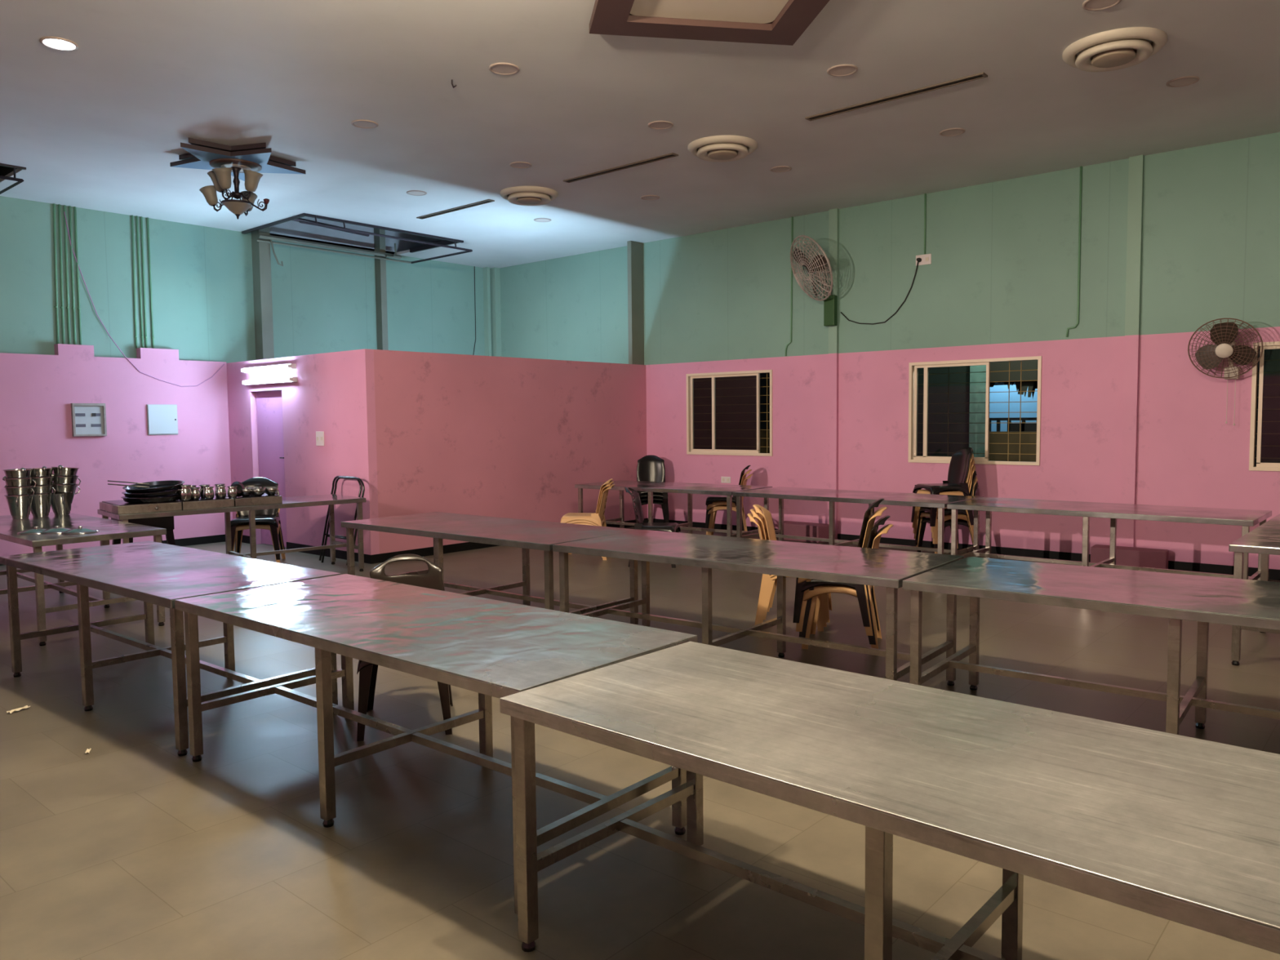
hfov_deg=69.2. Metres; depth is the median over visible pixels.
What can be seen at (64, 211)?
cable
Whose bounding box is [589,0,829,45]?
ceiling recess
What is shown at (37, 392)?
wall
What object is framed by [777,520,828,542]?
plinth block
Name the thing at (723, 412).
window
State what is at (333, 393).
wall
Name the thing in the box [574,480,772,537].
steel table
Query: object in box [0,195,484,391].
wall
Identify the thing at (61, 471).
jug
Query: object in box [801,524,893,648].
plastic chair
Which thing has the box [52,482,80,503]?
jug
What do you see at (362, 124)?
diffuser
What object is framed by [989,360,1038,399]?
eave
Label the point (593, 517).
plastic chair
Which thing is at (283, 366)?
tube light
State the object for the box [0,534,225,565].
baseboard
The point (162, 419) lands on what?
box
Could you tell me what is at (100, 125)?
ceiling
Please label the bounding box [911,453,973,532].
plastic chair
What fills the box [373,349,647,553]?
wall
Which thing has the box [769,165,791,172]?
recessed light
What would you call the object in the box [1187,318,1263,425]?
wall fan
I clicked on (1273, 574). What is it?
baseboard
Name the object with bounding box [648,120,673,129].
recessed light
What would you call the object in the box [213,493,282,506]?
box
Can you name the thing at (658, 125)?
diffuser
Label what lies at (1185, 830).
steel table
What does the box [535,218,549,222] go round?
diffuser
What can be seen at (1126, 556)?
plinth block
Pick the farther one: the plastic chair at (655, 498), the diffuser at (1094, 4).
the plastic chair at (655, 498)
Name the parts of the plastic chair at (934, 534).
leg, leg, backrest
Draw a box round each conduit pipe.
[53,203,58,343]
[57,204,64,343]
[63,204,70,344]
[68,205,75,344]
[73,206,81,344]
[131,215,137,347]
[135,215,143,347]
[140,216,147,347]
[146,217,154,348]
[785,216,793,355]
[924,193,926,254]
[1066,166,1082,337]
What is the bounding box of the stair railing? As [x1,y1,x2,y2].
[989,417,1036,431]
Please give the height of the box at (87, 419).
0.397 m
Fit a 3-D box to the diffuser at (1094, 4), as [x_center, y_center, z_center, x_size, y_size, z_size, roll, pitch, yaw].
[2.947,-3.046,5.920,0.184,0.001,0.184,3,5,41]
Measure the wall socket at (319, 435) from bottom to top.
0.170 m
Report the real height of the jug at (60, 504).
0.241 m
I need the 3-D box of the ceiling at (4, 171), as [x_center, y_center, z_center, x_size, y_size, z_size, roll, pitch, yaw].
[-7.550,-3.453,8.977,1.600,0.527,3.000,3,5,41]
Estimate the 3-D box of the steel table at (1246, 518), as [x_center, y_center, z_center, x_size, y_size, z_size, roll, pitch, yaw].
[4.122,0.629,8.320,2.433,0.775,0.950,3,5,41]
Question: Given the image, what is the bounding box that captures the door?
[256,390,287,546]
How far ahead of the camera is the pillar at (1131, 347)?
9.64 m
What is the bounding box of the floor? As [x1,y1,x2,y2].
[0,526,1279,959]
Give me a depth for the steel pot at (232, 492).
9.08 m
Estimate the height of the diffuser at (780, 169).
0.001 m
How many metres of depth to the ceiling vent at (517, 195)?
10.60 m
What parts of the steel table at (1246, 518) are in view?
leg, cross rail, leg, leg, cross rail, leg, leg, cross rail, leg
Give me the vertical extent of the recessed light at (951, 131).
0.010 m
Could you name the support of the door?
in the wall at (333, 393)
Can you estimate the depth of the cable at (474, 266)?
15.84 m
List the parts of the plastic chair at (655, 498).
seat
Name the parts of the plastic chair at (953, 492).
leg, leg, seat, leg, backrest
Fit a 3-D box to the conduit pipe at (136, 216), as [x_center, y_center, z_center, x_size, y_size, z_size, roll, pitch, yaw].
[-6.350,-2.508,11.780,0.031,1.658,0.031,1,4,18]
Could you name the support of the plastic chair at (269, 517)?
on the plastic chair at (242, 526)
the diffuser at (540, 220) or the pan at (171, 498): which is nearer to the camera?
the pan at (171, 498)
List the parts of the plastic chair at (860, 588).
leg, leg, backrest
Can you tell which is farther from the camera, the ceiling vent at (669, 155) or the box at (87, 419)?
the box at (87, 419)
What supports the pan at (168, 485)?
on the pan at (173, 492)
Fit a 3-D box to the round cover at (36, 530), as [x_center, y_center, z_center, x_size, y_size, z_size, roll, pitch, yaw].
[-4.662,0.381,7.168,0.250,0.050,0.250,3,5,41]
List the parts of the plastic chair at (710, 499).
leg, seat, leg, backrest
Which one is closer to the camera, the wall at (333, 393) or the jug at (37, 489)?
the jug at (37, 489)
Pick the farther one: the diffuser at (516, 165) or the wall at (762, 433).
the wall at (762, 433)
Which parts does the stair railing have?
handrail, infill panel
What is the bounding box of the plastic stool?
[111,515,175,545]
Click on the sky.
(1029, 409)
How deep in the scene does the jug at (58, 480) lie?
8.49 m
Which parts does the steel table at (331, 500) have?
leg, leg, leg, cross rail, leg, leg, cross rail, leg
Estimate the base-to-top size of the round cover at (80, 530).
0.050 m
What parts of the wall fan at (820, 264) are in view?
blade, motor, fan arm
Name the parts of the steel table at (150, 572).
leg, cross rail, leg, leg, cross rail, leg, leg, cross rail, leg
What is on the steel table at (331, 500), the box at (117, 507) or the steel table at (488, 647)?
the box at (117, 507)
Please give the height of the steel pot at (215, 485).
0.125 m
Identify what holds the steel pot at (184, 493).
on the box at (202, 503)
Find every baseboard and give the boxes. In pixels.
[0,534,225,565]
[241,518,647,564]
[647,518,1279,580]
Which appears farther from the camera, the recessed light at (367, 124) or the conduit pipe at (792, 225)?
the conduit pipe at (792, 225)
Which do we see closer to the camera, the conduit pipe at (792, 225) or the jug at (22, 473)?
the jug at (22, 473)
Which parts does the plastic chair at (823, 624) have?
backrest, leg, leg, leg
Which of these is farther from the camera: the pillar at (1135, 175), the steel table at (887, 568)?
the pillar at (1135, 175)
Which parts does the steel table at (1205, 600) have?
leg, cross rail, leg, leg, cross rail, leg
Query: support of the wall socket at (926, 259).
attached to the wall at (1000, 281)
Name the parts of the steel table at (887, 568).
leg, cross rail, leg, leg, cross rail, leg, leg, cross rail, leg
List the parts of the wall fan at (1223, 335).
blade, pull cord, pull cord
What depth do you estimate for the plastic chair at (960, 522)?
10.52 m
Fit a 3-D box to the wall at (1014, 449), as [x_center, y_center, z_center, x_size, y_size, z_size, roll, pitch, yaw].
[5.626,0.089,11.643,2.750,1.390,0.100,3,5,41]
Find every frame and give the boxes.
[0,163,26,194]
[241,213,472,266]
[319,475,361,564]
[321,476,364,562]
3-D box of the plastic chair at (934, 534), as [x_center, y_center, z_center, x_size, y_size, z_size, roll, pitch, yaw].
[3.478,0.193,10.487,0.600,0.856,0.470,-1,4,-11]
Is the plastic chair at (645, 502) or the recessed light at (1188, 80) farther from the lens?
the plastic chair at (645, 502)
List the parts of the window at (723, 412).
pane, pane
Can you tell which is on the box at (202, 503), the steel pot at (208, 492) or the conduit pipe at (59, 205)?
the steel pot at (208, 492)
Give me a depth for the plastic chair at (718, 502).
12.29 m
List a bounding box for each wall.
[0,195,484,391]
[0,343,232,555]
[226,348,379,555]
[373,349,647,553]
[499,132,1279,569]
[760,346,1260,466]
[760,431,769,453]
[988,431,1036,462]
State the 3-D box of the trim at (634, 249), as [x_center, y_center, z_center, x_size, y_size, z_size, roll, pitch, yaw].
[-0.062,-2.630,13.854,0.075,1.813,0.272,3,5,41]
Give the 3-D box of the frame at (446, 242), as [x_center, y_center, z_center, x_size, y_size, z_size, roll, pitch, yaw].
[-3.972,-3.469,13.134,1.716,0.949,2.756,3,5,41]
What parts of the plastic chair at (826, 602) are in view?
backrest, leg, leg, leg, leg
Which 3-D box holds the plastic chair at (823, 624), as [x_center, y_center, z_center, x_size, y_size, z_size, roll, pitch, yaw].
[1.157,0.656,7.216,0.600,0.856,0.470,0,4,14]
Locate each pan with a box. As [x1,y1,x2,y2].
[120,493,179,503]
[121,488,179,497]
[122,480,184,493]
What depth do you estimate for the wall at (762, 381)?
17.95 m
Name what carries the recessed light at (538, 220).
in the ceiling at (100, 125)
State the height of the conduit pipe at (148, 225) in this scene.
1.658 m
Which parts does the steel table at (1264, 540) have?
leg, cross rail, leg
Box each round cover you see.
[17,525,47,534]
[40,525,71,533]
[61,525,98,533]
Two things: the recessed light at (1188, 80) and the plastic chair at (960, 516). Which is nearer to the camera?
the recessed light at (1188, 80)
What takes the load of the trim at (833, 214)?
attached to the wall at (1000, 281)
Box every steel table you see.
[0,511,166,645]
[0,541,341,755]
[97,493,366,571]
[174,573,697,921]
[341,511,639,624]
[499,641,1279,959]
[552,529,964,685]
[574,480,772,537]
[733,486,983,557]
[902,556,1279,734]
[946,497,1271,580]
[1228,513,1279,665]
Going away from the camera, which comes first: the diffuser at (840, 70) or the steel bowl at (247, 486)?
the diffuser at (840, 70)
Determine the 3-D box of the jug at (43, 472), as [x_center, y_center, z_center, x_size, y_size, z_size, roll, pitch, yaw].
[-5.440,-0.010,8.416,0.223,0.233,0.223,-1,4,-13]
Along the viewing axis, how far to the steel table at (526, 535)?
7.09 m
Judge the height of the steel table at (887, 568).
0.775 m
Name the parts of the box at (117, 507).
plate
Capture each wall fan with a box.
[790,235,837,326]
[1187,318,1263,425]
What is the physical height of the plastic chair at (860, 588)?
0.856 m
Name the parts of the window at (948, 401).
pane, sash, pane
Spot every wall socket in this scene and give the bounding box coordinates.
[315,431,324,445]
[720,476,730,483]
[915,253,931,266]
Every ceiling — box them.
[0,0,1279,268]
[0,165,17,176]
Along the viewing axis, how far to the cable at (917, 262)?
11.28 m
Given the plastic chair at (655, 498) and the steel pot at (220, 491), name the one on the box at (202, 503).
the steel pot at (220, 491)
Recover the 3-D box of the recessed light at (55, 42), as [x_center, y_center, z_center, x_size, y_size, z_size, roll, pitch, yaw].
[-4.005,-3.006,6.400,0.230,0.010,0.230,3,5,41]
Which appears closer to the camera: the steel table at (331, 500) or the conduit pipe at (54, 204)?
the steel table at (331, 500)
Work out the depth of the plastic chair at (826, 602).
7.06 m
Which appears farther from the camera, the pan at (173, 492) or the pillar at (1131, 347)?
the pillar at (1131, 347)
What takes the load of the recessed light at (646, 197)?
in the ceiling at (100, 125)
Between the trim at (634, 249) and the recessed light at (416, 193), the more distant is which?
the trim at (634, 249)
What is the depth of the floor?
3.74 m
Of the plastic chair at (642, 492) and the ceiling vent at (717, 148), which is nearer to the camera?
the ceiling vent at (717, 148)
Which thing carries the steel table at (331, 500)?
on the floor
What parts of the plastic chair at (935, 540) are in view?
leg, leg, backrest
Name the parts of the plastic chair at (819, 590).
leg, leg, seat, leg, leg, backrest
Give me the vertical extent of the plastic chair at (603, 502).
0.856 m
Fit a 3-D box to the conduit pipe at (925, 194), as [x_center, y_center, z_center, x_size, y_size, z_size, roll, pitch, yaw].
[3.377,-3.032,10.993,0.020,0.708,0.020,-2,4,-26]
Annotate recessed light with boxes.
[39,36,78,50]
[351,120,377,128]
[406,190,426,195]
[488,62,519,75]
[509,161,532,168]
[533,217,551,222]
[640,195,659,199]
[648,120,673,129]
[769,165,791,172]
[826,64,857,76]
[939,128,965,136]
[1081,0,1121,10]
[1165,75,1199,87]
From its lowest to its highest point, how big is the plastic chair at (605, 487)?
0.856 m
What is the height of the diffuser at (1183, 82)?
0.001 m
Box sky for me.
[989,384,1037,431]
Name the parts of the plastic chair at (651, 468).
backrest, leg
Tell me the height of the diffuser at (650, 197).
0.001 m
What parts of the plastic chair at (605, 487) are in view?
seat, backrest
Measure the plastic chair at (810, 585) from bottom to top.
0.856 m
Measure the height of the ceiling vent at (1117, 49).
0.100 m
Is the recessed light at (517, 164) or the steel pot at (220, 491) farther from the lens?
the recessed light at (517, 164)
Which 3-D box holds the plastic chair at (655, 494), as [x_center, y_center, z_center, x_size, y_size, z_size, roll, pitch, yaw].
[0.166,0.187,13.395,0.470,0.856,0.600,-1,4,-1]
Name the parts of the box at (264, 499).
plate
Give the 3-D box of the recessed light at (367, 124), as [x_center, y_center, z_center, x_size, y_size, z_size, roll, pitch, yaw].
[-2.430,-3.139,8.193,0.230,0.010,0.230,3,5,41]
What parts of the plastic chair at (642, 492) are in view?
seat, leg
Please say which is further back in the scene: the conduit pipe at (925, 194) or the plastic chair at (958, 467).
the conduit pipe at (925, 194)
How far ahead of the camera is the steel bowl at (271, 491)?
9.36 m
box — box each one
[71,403,106,436]
[99,499,182,514]
[146,404,177,435]
[175,495,234,510]
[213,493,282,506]
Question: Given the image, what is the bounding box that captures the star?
[169,137,305,181]
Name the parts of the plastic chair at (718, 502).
leg, seat, backrest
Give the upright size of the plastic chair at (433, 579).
0.856 m
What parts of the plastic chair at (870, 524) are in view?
seat, leg, leg, leg, backrest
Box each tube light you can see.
[240,363,296,373]
[241,377,297,385]
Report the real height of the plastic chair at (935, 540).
0.856 m
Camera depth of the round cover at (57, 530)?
7.12 m
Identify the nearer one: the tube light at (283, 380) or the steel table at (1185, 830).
the steel table at (1185, 830)
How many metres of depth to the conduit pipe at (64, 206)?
11.15 m
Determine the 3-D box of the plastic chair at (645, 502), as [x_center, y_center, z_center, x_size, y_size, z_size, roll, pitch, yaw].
[0.167,0.295,13.426,0.470,0.856,0.600,-1,4,-1]
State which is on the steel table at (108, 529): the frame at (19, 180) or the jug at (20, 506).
the jug at (20, 506)
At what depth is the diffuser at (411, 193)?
10.67 m
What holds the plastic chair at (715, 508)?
on the floor
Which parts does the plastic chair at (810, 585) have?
leg, seat, leg, leg, backrest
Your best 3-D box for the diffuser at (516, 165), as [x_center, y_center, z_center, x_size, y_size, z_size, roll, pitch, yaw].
[-1.229,-3.241,9.556,0.184,0.001,0.184,3,5,41]
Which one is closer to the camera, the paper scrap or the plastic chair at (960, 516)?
the paper scrap
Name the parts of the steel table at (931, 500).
leg, cross rail, leg, leg, cross rail, leg, cross rail, leg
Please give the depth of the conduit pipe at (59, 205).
11.11 m
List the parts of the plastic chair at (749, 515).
backrest, leg, seat, leg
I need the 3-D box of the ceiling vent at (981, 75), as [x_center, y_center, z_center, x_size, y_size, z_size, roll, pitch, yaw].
[2.069,-3.149,7.660,1.570,0.012,0.090,3,5,41]
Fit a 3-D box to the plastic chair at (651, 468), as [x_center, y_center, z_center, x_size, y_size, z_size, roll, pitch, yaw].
[0.165,0.079,13.364,0.470,0.856,0.600,-1,4,-1]
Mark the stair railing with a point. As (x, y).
(1024, 427)
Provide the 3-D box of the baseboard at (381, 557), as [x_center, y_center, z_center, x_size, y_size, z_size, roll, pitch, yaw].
[-2.723,0.706,13.388,3.338,0.100,4.811,3,5,41]
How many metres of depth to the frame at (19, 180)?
9.41 m
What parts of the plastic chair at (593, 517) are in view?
seat, leg, backrest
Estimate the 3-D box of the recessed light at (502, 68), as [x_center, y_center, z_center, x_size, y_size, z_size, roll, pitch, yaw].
[-1.016,-3.072,6.940,0.230,0.010,0.230,3,5,41]
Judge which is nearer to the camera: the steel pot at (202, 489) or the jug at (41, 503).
the jug at (41, 503)
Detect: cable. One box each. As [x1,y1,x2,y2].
[63,211,224,386]
[473,266,475,354]
[840,262,918,324]
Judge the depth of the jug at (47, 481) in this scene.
8.35 m
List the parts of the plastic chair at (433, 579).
seat, leg, leg, backrest, leg, leg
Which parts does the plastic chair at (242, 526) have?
leg, leg, seat, leg, leg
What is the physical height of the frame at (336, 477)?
0.984 m
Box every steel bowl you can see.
[241,488,253,496]
[246,486,261,494]
[249,487,265,496]
[264,486,278,495]
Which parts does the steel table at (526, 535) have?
leg, cross rail, leg, leg, cross rail, leg, leg, cross rail, leg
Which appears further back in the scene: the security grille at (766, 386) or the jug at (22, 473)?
the security grille at (766, 386)
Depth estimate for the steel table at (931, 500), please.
9.70 m
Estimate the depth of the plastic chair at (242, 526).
10.42 m
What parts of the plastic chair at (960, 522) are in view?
leg, seat, leg, backrest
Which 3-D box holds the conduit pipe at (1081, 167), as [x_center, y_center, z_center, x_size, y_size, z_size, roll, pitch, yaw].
[4.644,-2.434,9.933,0.132,1.789,0.022,3,5,41]
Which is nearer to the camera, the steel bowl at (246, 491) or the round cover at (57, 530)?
the round cover at (57, 530)
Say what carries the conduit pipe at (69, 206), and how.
attached to the wall at (202, 277)
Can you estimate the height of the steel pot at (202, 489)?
0.125 m
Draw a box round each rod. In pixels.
[107,480,149,484]
[107,483,149,488]
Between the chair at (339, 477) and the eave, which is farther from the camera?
the eave
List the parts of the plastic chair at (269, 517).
leg, leg, seat, backrest, leg, leg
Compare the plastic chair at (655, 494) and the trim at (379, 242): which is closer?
the plastic chair at (655, 494)
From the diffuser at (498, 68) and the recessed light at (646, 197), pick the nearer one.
the diffuser at (498, 68)
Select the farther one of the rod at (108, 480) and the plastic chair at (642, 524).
the plastic chair at (642, 524)
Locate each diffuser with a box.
[43,39,75,49]
[354,121,375,127]
[408,191,424,195]
[491,65,516,73]
[511,163,529,167]
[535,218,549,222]
[630,0,788,23]
[642,195,657,199]
[650,122,671,128]
[772,167,789,171]
[830,66,854,75]
[942,129,962,135]
[1085,0,1117,8]
[1169,78,1195,86]
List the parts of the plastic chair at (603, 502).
seat, leg, backrest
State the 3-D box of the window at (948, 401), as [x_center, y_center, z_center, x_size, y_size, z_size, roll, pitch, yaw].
[3.884,-0.793,10.802,1.540,1.205,0.139,3,5,41]
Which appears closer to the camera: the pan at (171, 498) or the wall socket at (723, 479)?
the pan at (171, 498)
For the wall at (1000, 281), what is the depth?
10.55 m
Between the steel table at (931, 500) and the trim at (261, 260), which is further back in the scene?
the trim at (261, 260)
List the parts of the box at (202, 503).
plate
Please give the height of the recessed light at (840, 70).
0.010 m
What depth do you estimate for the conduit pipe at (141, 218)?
11.81 m
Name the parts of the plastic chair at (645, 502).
seat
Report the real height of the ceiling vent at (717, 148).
0.100 m
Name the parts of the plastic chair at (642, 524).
backrest, leg, seat, leg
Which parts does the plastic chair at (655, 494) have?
seat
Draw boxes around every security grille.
[760,373,769,453]
[988,360,1036,461]
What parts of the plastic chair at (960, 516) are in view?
leg, seat, backrest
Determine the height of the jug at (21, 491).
0.229 m
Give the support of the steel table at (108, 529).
on the floor
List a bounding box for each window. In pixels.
[686,369,773,456]
[908,355,1041,465]
[1248,341,1279,471]
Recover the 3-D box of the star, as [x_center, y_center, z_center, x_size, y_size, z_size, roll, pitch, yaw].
[-3.904,-3.115,9.036,1.207,0.138,1.255,3,5,41]
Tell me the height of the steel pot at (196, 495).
0.119 m
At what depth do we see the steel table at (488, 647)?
3.68 m
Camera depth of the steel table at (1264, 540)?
5.89 m
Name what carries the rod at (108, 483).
in the pan at (168, 485)
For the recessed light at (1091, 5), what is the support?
in the ceiling at (100, 125)
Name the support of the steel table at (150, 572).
on the floor
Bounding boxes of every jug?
[2,475,35,488]
[3,467,33,478]
[4,484,35,497]
[4,494,33,519]
[25,466,53,477]
[30,492,53,516]
[31,476,54,485]
[31,484,55,496]
[50,492,71,515]
[51,465,79,476]
[51,473,80,485]
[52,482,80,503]
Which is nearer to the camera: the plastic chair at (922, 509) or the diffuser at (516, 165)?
the diffuser at (516, 165)
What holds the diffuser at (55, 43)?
attached to the recessed light at (55, 42)
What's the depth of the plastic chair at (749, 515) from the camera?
7.07 m
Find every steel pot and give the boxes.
[177,484,191,501]
[190,487,200,500]
[199,484,209,497]
[203,486,214,499]
[214,484,225,495]
[215,485,226,498]
[226,485,237,497]
[231,481,244,497]
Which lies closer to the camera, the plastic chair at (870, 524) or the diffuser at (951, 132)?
the plastic chair at (870, 524)
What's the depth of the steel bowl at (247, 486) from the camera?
9.49 m
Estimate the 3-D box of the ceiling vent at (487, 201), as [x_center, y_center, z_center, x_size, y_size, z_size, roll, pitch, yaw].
[-2.310,-3.357,11.525,1.440,0.012,0.090,3,5,41]
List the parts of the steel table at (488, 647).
leg, cross rail, leg, leg, cross rail, leg, leg, cross rail, leg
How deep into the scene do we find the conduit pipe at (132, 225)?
11.72 m
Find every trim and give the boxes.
[251,226,274,391]
[373,227,388,350]
[483,266,501,356]
[626,240,644,364]
[827,353,838,539]
[828,208,839,353]
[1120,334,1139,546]
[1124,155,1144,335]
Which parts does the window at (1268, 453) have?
pane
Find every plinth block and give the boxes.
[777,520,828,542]
[1090,544,1168,568]
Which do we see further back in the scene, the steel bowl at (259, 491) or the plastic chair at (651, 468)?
the plastic chair at (651, 468)
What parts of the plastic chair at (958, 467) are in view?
leg, leg, seat, backrest, leg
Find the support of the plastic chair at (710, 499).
on the plastic chair at (718, 502)
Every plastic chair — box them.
[230,476,285,559]
[232,508,285,563]
[356,554,453,741]
[560,478,612,526]
[566,481,613,557]
[568,484,615,559]
[624,486,680,568]
[635,454,669,517]
[635,475,669,521]
[635,480,668,523]
[635,496,666,523]
[640,499,666,522]
[705,465,751,530]
[706,469,751,534]
[707,474,753,535]
[746,513,823,631]
[750,508,826,626]
[752,504,831,622]
[792,497,884,626]
[795,506,887,635]
[799,515,889,644]
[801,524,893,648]
[911,447,973,526]
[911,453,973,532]
[912,459,974,537]
[913,465,976,543]
[915,470,977,548]
[915,475,977,553]
[916,481,979,557]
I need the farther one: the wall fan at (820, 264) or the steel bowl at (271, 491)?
the wall fan at (820, 264)
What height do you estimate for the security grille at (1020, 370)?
1.205 m
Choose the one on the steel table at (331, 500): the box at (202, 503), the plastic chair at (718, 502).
the box at (202, 503)
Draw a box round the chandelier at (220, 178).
[199,166,269,219]
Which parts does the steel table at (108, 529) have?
cross rail, cross rail, leg, leg, cross rail, leg, leg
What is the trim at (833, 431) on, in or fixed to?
attached to the wall at (1000, 281)
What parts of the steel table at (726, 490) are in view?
leg, cross rail, leg, leg, cross rail, leg, leg, cross rail, leg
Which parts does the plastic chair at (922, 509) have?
leg, seat, backrest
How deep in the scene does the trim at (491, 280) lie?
15.99 m
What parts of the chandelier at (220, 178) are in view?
lamp shade, lamp shade, arm, lamp shade, arm, arm, stem, lamp shade, arm, lamp shade, lamp shade, arm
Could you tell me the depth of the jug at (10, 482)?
8.16 m
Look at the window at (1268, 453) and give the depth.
8.91 m
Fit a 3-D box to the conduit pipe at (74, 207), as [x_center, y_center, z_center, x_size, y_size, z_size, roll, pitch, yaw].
[-6.816,-2.469,11.247,0.032,1.658,0.038,1,4,18]
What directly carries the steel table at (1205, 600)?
on the floor
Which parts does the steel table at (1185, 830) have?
leg, cross rail, leg, leg, cross rail, leg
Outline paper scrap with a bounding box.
[6,705,30,713]
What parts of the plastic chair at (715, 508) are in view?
leg, leg, seat, leg, backrest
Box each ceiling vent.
[416,199,494,219]
[499,186,558,205]
[563,152,678,182]
[688,135,757,162]
[804,71,987,120]
[1062,26,1167,71]

